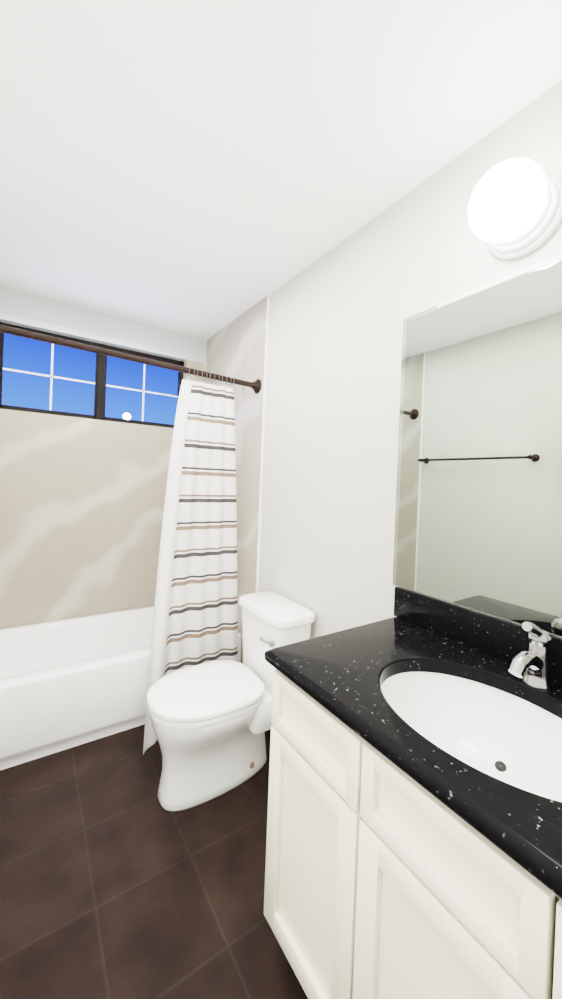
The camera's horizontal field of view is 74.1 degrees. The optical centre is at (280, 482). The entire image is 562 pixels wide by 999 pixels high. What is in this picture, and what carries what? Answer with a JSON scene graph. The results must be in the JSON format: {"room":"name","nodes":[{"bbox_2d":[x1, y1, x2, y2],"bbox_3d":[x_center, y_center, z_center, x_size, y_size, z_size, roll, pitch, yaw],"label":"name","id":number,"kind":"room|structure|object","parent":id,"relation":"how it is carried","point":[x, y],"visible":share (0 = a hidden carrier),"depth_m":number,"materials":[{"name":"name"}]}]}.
{"room":"bathroom","nodes":[
{"label":"bathroom","id":0,"kind":"room"},
{"bbox_2d":[0,287,206,628],"bbox_3d":[-1.290,0.061,2.592,1.520,2.440,0.120,2,0,-34],"label":"wall","id":1,"kind":"structure","parent":0,"point":[82,501],"depth_m":2.49,"materials":[{"name":"stone"}]},
{"bbox_2d":[0,322,183,427],"bbox_3d":[-1.261,-0.701,2.603,1.166,0.535,0.034,2,0,-34],"label":"window","id":2,"kind":"structure","parent":1,"relation":"in","point":[100,386],"depth_m":2.58,"materials":[{"name":"black metal"}]},
{"bbox_2d":[0,724,307,998],"bbox_3d":[-0.353,1.377,1.131,1.760,0.100,3.658,2,0,-34],"label":"floor","id":3,"kind":"structure","parent":0,"point":[118,880],"depth_m":1.22,"materials":[{"name":"tile"}]},
{"bbox_2d":[0,606,241,769],"bbox_3d":[-1.081,1.100,2.228,1.494,0.385,0.765,2,0,-34],"label":"bathtub","id":4,"kind":"object","parent":3,"relation":"on","point":[65,684],"visible":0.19,"depth_m":1.92,"materials":[{"name":"white ceramic"}]},
{"bbox_2d":[147,591,314,810],"bbox_3d":[-0.242,0.955,1.694,0.703,0.746,0.412,2,0,-34],"label":"toilet","id":5,"kind":"object","parent":3,"relation":"on","point":[211,723],"visible":0.96,"depth_m":1.59,"materials":[{"name":"white ceramic"}]},
{"bbox_2d":[264,587,561,998],"bbox_3d":[0.471,0.844,0.777,0.572,1.034,1.056,2,0,-34],"label":"bathroom vanity","id":6,"kind":"object","parent":3,"relation":"on","point":[414,836],"visible":1,"depth_m":0.80,"materials":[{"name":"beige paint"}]},
{"bbox_2d":[0,0,561,339],"bbox_3d":[-0.254,-1.161,1.117,1.760,0.100,3.658,2,0,-34],"label":"ceiling","id":7,"kind":"structure","parent":0,"point":[205,169],"depth_m":1.16,"materials":[{"name":"white paint"}]},
{"bbox_2d":[258,80,561,638],"bbox_3d":[0.376,0.132,1.582,0.120,2.440,3.658,2,0,-34],"label":"wall","id":8,"kind":"structure","parent":0,"point":[340,312],"depth_m":1.57,"materials":[{"name":"grey paint"}]},
{"bbox_2d":[205,296,266,663],"bbox_3d":[-0.377,0.097,2.587,0.010,2.440,0.908,2,0,-34],"label":"wall tile","id":9,"kind":"structure","parent":8,"relation":"attached to","point":[236,348],"depth_m":2.36,"materials":[{"name":"stone"}]},
{"bbox_2d":[256,294,269,592],"bbox_3d":[-0.121,0.109,2.205,0.012,2.440,0.012,2,0,-34],"label":"trim","id":10,"kind":"structure","parent":8,"relation":"attached to","point":[262,442],"depth_m":2.20,"materials":[{"name":"white"}]},
{"bbox_2d":[393,253,561,636],"bbox_3d":[0.736,-0.103,0.940,0.010,0.988,1.076,2,0,-34],"label":"mirror","id":11,"kind":"object","parent":8,"relation":"attached to","point":[478,519],"visible":1,"depth_m":1.11,"materials":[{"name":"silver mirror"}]},
{"bbox_2d":[468,158,561,259],"bbox_3d":[0.605,-0.741,0.992,0.207,0.200,0.200,2,0,-34],"label":"light","id":12,"kind":"object","parent":8,"relation":"attached to","point":[515,208],"visible":1,"depth_m":0.95,"materials":[{"name":"white glass"}]},
{"label":"outside","id":13,"kind":"structure","parent":0,"visible":0},
{"bbox_2d":[2,333,177,424],"bbox_3d":[-2.644,-1.787,5.170,11.000,8.000,0.160,2,0,-34],"label":"sky","id":14,"kind":"structure","parent":13,"point":[19,389],"depth_m":5.12,"materials":[{"name":"blue"}]},
{"bbox_3d":[-1.629,0.053,1.745,0.010,2.440,0.908,2,0,-34],"label":"wall tile","id":15,"kind":"structure","parent":0,"visible":0},
{"bbox_2d":[0,325,260,393],"bbox_3d":[-0.762,-0.618,1.843,1.497,0.131,0.088,2,0,-34],"label":"curtain rod","id":16,"kind":"object","parent":15,"relation":"attached to","point":[255,385],"visible":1,"depth_m":1.84,"materials":[{"name":"brown metal"}]},
{"bbox_2d":[143,379,237,753],"bbox_3d":[-0.428,0.369,1.999,0.585,1.850,0.192,2,0,-34],"label":"curtain","id":17,"kind":"object","parent":16,"relation":"hanging from","point":[195,619],"visible":0.81,"depth_m":2.07,"materials":[{"name":"fabric"}]}
]}

